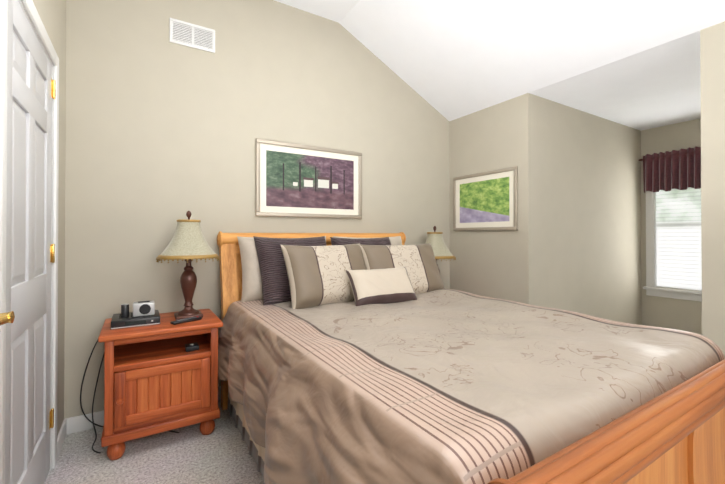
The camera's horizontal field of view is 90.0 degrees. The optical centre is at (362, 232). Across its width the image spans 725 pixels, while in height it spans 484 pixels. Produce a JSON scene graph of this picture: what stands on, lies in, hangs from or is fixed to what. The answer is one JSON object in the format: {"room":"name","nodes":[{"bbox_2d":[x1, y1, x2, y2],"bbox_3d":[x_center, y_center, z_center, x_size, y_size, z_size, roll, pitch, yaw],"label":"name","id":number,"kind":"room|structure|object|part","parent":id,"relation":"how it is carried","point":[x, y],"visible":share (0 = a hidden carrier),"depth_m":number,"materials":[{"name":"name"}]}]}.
{"room":"bedroom","nodes":[
{"label":"bedroom","id":0,"kind":"room"},
{"bbox_2d":[33,0,65,435],"bbox_3d":[-1.729,-0.414,1.428,0.700,3.220,1.295,0,0,-32],"label":"wall","id":1,"kind":"structure","parent":0,"point":[59,37],"depth_m":2.04,"materials":[{"name":"paint"}]},
{"bbox_2d":[5,0,55,483],"bbox_3d":[-1.372,0.171,1.489,0.048,2.025,0.796,0,0,-32],"label":"closet door","id":2,"kind":"structure","parent":1,"relation":"in","point":[30,258],"depth_m":1.45,"materials":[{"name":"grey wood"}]},
{"bbox_3d":[-1.375,0.289,1.481,0.035,0.190,0.556,0,0,-32],"label":"rail","id":3,"kind":"part","parent":2,"relation":"part of","materials":[{"name":"grey wood"}]},
{"bbox_3d":[-1.375,-0.784,1.487,0.035,0.115,0.556,0,0,-32],"label":"rail","id":4,"kind":"part","parent":2,"relation":"part of","materials":[{"name":"grey wood"}]},
{"bbox_3d":[-1.375,-0.526,1.486,0.035,0.100,0.556,0,0,-32],"label":"rail","id":5,"kind":"part","parent":2,"relation":"part of","materials":[{"name":"grey wood"}]},
{"bbox_3d":[-1.375,1.064,1.476,0.035,0.240,0.556,0,0,-32],"label":"rail","id":6,"kind":"part","parent":2,"relation":"part of","materials":[{"name":"grey wood"}]},
{"bbox_2d":[18,0,56,470],"bbox_3d":[-1.396,0.141,1.471,0.115,2.110,0.816,0,0,-32],"label":"door frame","id":7,"kind":"structure","parent":1,"relation":"attached to","point":[33,16],"depth_m":1.66,"materials":[{"name":"white wood"}]},
{"bbox_2d":[51,56,58,468],"bbox_3d":[-1.583,0.143,1.867,0.015,2.110,0.062,0,0,-32],"label":"trim","id":8,"kind":"structure","parent":1,"relation":"attached to","point":[55,267],"depth_m":1.84,"materials":[{"name":"white wood"}]},
{"bbox_2d":[57,419,66,459],"bbox_3d":[-1.682,1.152,2.021,0.014,0.095,0.291,0,0,-32],"label":"baseboard","id":9,"kind":"structure","parent":1,"relation":"attached to","point":[62,434],"depth_m":2.01,"materials":[{"name":"white wood"}]},
{"bbox_2d":[45,400,263,483],"bbox_3d":[1.617,1.227,1.690,5.880,0.060,4.950,0,0,-32],"label":"floor","id":10,"kind":"structure","parent":0,"point":[192,454],"depth_m":1.90,"materials":[{"name":"carpet"}]},
{"bbox_2d":[80,340,178,453],"bbox_3d":[-1.396,0.868,2.173,0.506,0.660,0.341,0,0,-32],"label":"power cords","id":11,"kind":"object","parent":10,"relation":"on","point":[93,423],"visible":0.58,"depth_m":2.19,"materials":[{"name":"black plastic"}]},
{"bbox_2d":[98,309,222,459],"bbox_3d":[-1.197,0.865,2.176,0.600,0.670,0.489,0,0,-32],"label":"nightstand","id":12,"kind":"object","parent":10,"relation":"on","point":[158,378],"visible":1,"depth_m":2.01,"materials":[{"name":"brown wood"}]},
{"bbox_3d":[-1.253,0.873,1.872,0.032,0.032,0.032,0,0,-32],"label":"knob","id":13,"kind":"part","parent":12,"relation":"part of","materials":[{"name":"brown wood"}]},
{"bbox_2d":[111,310,159,329],"bbox_3d":[-1.321,0.506,2.117,0.235,0.046,0.223,0,0,-32],"label":"cable box","id":14,"kind":"object","parent":12,"relation":"on","point":[118,321],"visible":0.79,"depth_m":2.04,"materials":[{"name":"black plastic"}]},
{"bbox_2d":[121,304,128,316],"bbox_3d":[-1.357,0.446,2.073,0.040,0.072,0.040,0,0,-32],"label":"speaker","id":15,"kind":"object","parent":14,"relation":"on","point":[124,310],"visible":1,"depth_m":2.06},
{"bbox_3d":[-1.263,0.522,2.024,0.231,0.006,0.001,0,0,-32],"label":"trim","id":16,"kind":"part","parent":14,"relation":"part of","materials":[{"name":"silver metal"}]},
{"bbox_2d":[133,300,154,316],"bbox_3d":[-1.278,0.443,2.119,0.110,0.079,0.084,0,0,-32],"label":"alarm clock","id":17,"kind":"object","parent":14,"relation":"on","point":[143,308],"visible":1,"depth_m":2.09,"materials":[{"name":"silver metal"}]},
{"bbox_2d":[114,334,209,365],"bbox_3d":[-1.204,0.710,2.188,0.510,0.020,0.428,0,0,-32],"label":"shelf","id":18,"kind":"object","parent":12,"relation":"attached to","point":[160,352],"depth_m":2.11,"materials":[{"name":"brown wood"}]},
{"bbox_3d":[-1.095,0.574,2.013,0.470,0.030,0.022,0,0,-32],"label":"rail","id":19,"kind":"part","parent":12,"relation":"part of","materials":[{"name":"brown wood"}]},
{"bbox_3d":[-1.095,0.713,2.012,0.470,0.032,0.022,0,0,-32],"label":"rail","id":20,"kind":"part","parent":12,"relation":"part of","materials":[{"name":"brown wood"}]},
{"bbox_3d":[-1.090,0.757,2.004,0.364,0.050,0.020,0,0,-32],"label":"door rail","id":21,"kind":"part","parent":12,"relation":"part of","materials":[{"name":"brown wood"}]},
{"bbox_3d":[-1.090,0.991,2.003,0.364,0.050,0.020,0,0,-32],"label":"door rail","id":22,"kind":"part","parent":12,"relation":"part of","materials":[{"name":"brown wood"}]},
{"bbox_2d":[170,316,201,324],"bbox_3d":[-1.041,0.519,2.144,0.044,0.020,0.170,0,0,36],"label":"remote control","id":23,"kind":"object","parent":12,"relation":"on","point":[180,321],"visible":1,"depth_m":2.13,"materials":[{"name":"black plastic"}]},
{"bbox_2d":[156,210,219,319],"bbox_3d":[-1.091,0.196,2.274,0.358,0.668,0.357,0,0,-32],"label":"lamp","id":24,"kind":"object","parent":12,"relation":"on","point":[188,243],"visible":1,"depth_m":2.21,"materials":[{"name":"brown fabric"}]},
{"bbox_3d":[-1.091,0.041,2.275,0.344,0.232,0.344,0,0,-32],"label":"lamp shade","id":25,"kind":"part","parent":24,"relation":"part of","materials":[{"name":"fabric"}]},
{"bbox_2d":[185,342,198,351],"bbox_3d":[-1.023,0.682,2.172,0.070,0.034,0.100,0,0,-32],"label":"gadget","id":26,"kind":"object","parent":12,"relation":"in","point":[189,347],"visible":0.98,"depth_m":2.14,"materials":[{"name":"black plastic"}]},
{"bbox_2d":[217,231,724,483],"bbox_3d":[0.251,0.594,1.949,1.785,1.210,2.457,0,0,-32],"label":"bed","id":27,"kind":"object","parent":10,"relation":"on","point":[366,358],"visible":1,"depth_m":1.24,"materials":[{"name":"beige fabric"}]},
{"bbox_3d":[-0.934,0.636,2.531,0.101,1.132,0.162,0,0,-32],"label":"headboard post","id":28,"kind":"part","parent":27,"relation":"part of","materials":[{"name":"brown wood"}]},
{"bbox_3d":[-0.291,0.489,2.929,1.420,0.831,0.115,0,0,-32],"label":"headboard panel","id":29,"kind":"part","parent":27,"relation":"part of","materials":[{"name":"brown wood"}]},
{"bbox_3d":[-0.313,0.117,2.967,1.416,0.089,0.060,0,0,-32],"label":"headboard rail","id":30,"kind":"part","parent":27,"relation":"part of","materials":[{"name":"brown wood"}]},
{"bbox_2d":[346,267,416,305],"bbox_3d":[0.134,0.361,2.440,0.500,0.270,0.128,0,-33,-30],"label":"pillow","id":31,"kind":"object","parent":27,"relation":"on","point":[385,285],"depth_m":2.37,"materials":[{"name":"fabric"}]},
{"bbox_3d":[0.883,0.746,1.026,1.420,0.575,0.101,0,0,-32],"label":"footboard panel","id":32,"kind":"part","parent":27,"relation":"part of","materials":[{"name":"brown wood"}]},
{"bbox_3d":[0.760,0.907,3.384,0.600,0.600,0.489,0,0,-32],"label":"nightstand","id":33,"kind":"object","parent":10,"relation":"on","visible":0},
{"bbox_2d":[425,226,455,271],"bbox_3d":[0.674,0.272,3.375,0.358,0.668,0.357,0,0,-32],"label":"lamp","id":34,"kind":"object","parent":33,"relation":"on","point":[435,240],"visible":0.56,"depth_m":3.29,"materials":[{"name":"beige fabric"}]},
{"bbox_3d":[0.674,0.117,3.376,0.344,0.232,0.344,0,0,-32],"label":"lamp shade","id":35,"kind":"part","parent":34,"relation":"part of","materials":[{"name":"fabric"}]},
{"bbox_2d":[64,0,449,418],"bbox_3d":[-0.454,-0.405,3.035,3.360,3.220,0.100,0,0,-32],"label":"wall","id":36,"kind":"structure","parent":0,"point":[163,133],"depth_m":2.55,"materials":[{"name":"paint"}]},
{"bbox_2d":[64,386,220,433],"bbox_3d":[-0.424,1.157,2.978,3.160,0.095,0.014,0,0,-32],"label":"baseboard","id":37,"kind":"structure","parent":36,"relation":"attached to","point":[79,423],"depth_m":2.19,"materials":[{"name":"white wood"}]},
{"bbox_2d":[169,18,214,52],"bbox_3d":[-1.181,-1.370,2.528,0.290,0.165,0.007,0,0,-32],"label":"air vent","id":38,"kind":"object","parent":36,"relation":"in","point":[193,36],"visible":1,"depth_m":2.52,"materials":[{"name":"white metal"}]},
{"bbox_3d":[-1.296,-1.371,2.457,0.020,0.125,0.007,0,0,-32],"label":"frame","id":39,"kind":"part","parent":38,"relation":"part of","materials":[{"name":"white metal"}]},
{"bbox_3d":[-1.181,-1.298,2.527,0.290,0.020,0.007,0,0,-32],"label":"frame","id":40,"kind":"part","parent":38,"relation":"part of","materials":[{"name":"white metal"}]},
{"bbox_3d":[-1.181,-1.443,2.528,0.290,0.020,0.007,0,0,-32],"label":"frame","id":41,"kind":"part","parent":38,"relation":"part of","materials":[{"name":"white metal"}]},
{"bbox_3d":[-1.181,-1.370,2.528,0.016,0.125,0.007,0,0,-32],"label":"frame","id":42,"kind":"part","parent":38,"relation":"part of","materials":[{"name":"white metal"}]},
{"bbox_3d":[-1.067,-1.370,2.599,0.020,0.125,0.007,0,0,-32],"label":"frame","id":43,"kind":"part","parent":38,"relation":"part of","materials":[{"name":"white metal"}]},
{"bbox_2d":[256,138,361,218],"bbox_3d":[-0.408,-0.416,2.989,0.940,0.590,0.021,0,0,-32],"label":"framed picture","id":44,"kind":"object","parent":36,"relation":"attached to","point":[298,180],"visible":1,"depth_m":2.96,"materials":[{"name":"multicoloured paper"}]},
{"bbox_3d":[-0.794,-0.417,2.751,0.032,0.526,0.021,0,0,-32],"label":"frame","id":45,"kind":"part","parent":44,"relation":"part of","materials":[{"name":"grey metal"}]},
{"bbox_3d":[-0.408,-0.695,2.991,0.940,0.032,0.021,0,0,-32],"label":"frame","id":46,"kind":"part","parent":44,"relation":"part of","materials":[{"name":"beige wood"}]},
{"bbox_3d":[-0.408,-0.137,2.988,0.940,0.032,0.021,0,0,-32],"label":"frame","id":47,"kind":"part","parent":44,"relation":"part of","materials":[{"name":"grey metal"}]},
{"bbox_2d":[266,150,353,209],"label":"art","id":48,"kind":"object","parent":44,"relation":"attached to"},
{"bbox_3d":[-0.021,-0.415,3.228,0.032,0.526,0.021,0,0,-32],"label":"frame","id":49,"kind":"part","parent":44,"relation":"part of","materials":[{"name":"beige wood"}]},
{"bbox_2d":[274,0,359,22],"bbox_3d":[0.112,-1.888,0.778,1.940,0.120,4.550,0,0,-32],"label":"ceiling","id":50,"kind":"structure","parent":0,"point":[336,10],"depth_m":2.91,"materials":[{"name":"paint"}]},
{"bbox_2d":[339,0,724,130],"bbox_3d":[2.443,-1.570,2.216,3.540,0.780,4.550,0,0,-32],"label":"ceiling","id":51,"kind":"structure","parent":0,"point":[449,60],"depth_m":2.77,"materials":[{"name":"paint"}]},
{"bbox_2d":[449,21,724,356],"bbox_3d":[2.129,0.009,1.954,0.100,2.380,4.450,0,0,-32],"label":"wall","id":52,"kind":"structure","parent":0,"point":[499,264],"depth_m":3.09,"materials":[{"name":"paint"}]},
{"bbox_2d":[453,166,517,230],"bbox_3d":[1.138,-0.293,3.438,0.021,0.553,0.743,0,0,-32],"label":"picture","id":53,"kind":"object","parent":52,"relation":"attached to","point":[486,201],"visible":1,"depth_m":3.40,"materials":[{"name":"green paper"}]},
{"bbox_3d":[0.952,-0.291,3.740,0.021,0.489,0.032,0,0,-32],"label":"frame","id":54,"kind":"part","parent":53,"relation":"part of","materials":[{"name":"beige wood"}]},
{"bbox_2d":[460,177,508,222],"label":"art","id":55,"kind":"object","parent":53,"relation":"attached to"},
{"bbox_3d":[1.138,-0.553,3.440,0.021,0.032,0.743,0,0,-32],"label":"frame","id":56,"kind":"part","parent":53,"relation":"part of","materials":[{"name":"beige wood"}]},
{"bbox_3d":[1.138,-0.032,3.437,0.021,0.032,0.743,0,0,-32],"label":"frame","id":57,"kind":"part","parent":53,"relation":"part of","materials":[{"name":"beige wood"}]},
{"bbox_3d":[1.325,-0.295,3.136,0.021,0.489,0.032,0,0,-32],"label":"frame","id":58,"kind":"part","parent":53,"relation":"part of","materials":[{"name":"beige wood"}]},
{"bbox_2d":[535,95,641,324],"bbox_3d":[2.356,0.019,3.699,2.120,2.380,0.100,0,0,-32],"label":"wall","id":59,"kind":"structure","parent":0,"point":[588,206],"depth_m":3.54,"materials":[{"name":"paint"}]},
{"bbox_2d":[641,118,701,334],"bbox_3d":[3.530,0.019,3.719,0.100,2.380,1.100,0,0,-32],"label":"wall","id":60,"kind":"structure","parent":0,"point":[675,314],"depth_m":3.96,"materials":[{"name":"paint"}]},
{"bbox_2d":[639,146,700,192],"bbox_3d":[3.444,-0.661,3.699,0.072,0.439,1.110,0,0,-32],"label":"valance curtain","id":61,"kind":"object","parent":60,"relation":"attached to","point":[680,169],"visible":0.79,"depth_m":3.86,"materials":[{"name":"fabric"}]},
{"bbox_2d":[643,191,701,301],"bbox_3d":[3.504,-0.056,3.715,0.150,1.530,1.020,0,0,-32],"label":"window","id":62,"kind":"structure","parent":60,"relation":"in","point":[651,288],"depth_m":4.05,"materials":[{"name":"white wood"}]},
{"bbox_3d":[3.238,-0.093,4.083,0.016,1.450,0.074,0,0,-32],"label":"casing","id":63,"kind":"part","parent":62,"relation":"part of","materials":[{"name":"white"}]},
{"bbox_2d":[656,187,701,291],"bbox_3d":[3.502,-0.064,3.714,0.034,1.347,0.812,0,0,-32],"label":"window blinds","id":64,"kind":"object","parent":62,"relation":"attached to","point":[678,241],"visible":0.42,"depth_m":3.88,"materials":[{"name":"grey plastic"}]},
{"bbox_3d":[-0.331,-0.425,-0.265,0.100,3.220,3.255,0,0,-32],"label":"wall","id":65,"kind":"structure","parent":0,"visible":0},
{"bbox_2d":[0,0,7,483],"bbox_3d":[-1.123,0.139,1.123,0.015,2.110,0.062,0,0,-32],"label":"trim","id":66,"kind":"structure","parent":65,"relation":"attached to","point":[3,94],"depth_m":1.12,"materials":[{"name":"white wood"}]},
{"bbox_2d":[0,311,14,325],"bbox_3d":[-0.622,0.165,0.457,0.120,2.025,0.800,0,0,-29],"label":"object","id":67,"kind":"structure","parent":65,"relation":"in","point":[7,317],"depth_m":0.76,"materials":[{"name":"gold metal"}]},
{"bbox_3d":[-0.716,0.181,0.714,0.036,0.024,0.119,0,0,-29],"label":"lever arm","id":68,"kind":"part","parent":67,"relation":"part of"}
]}

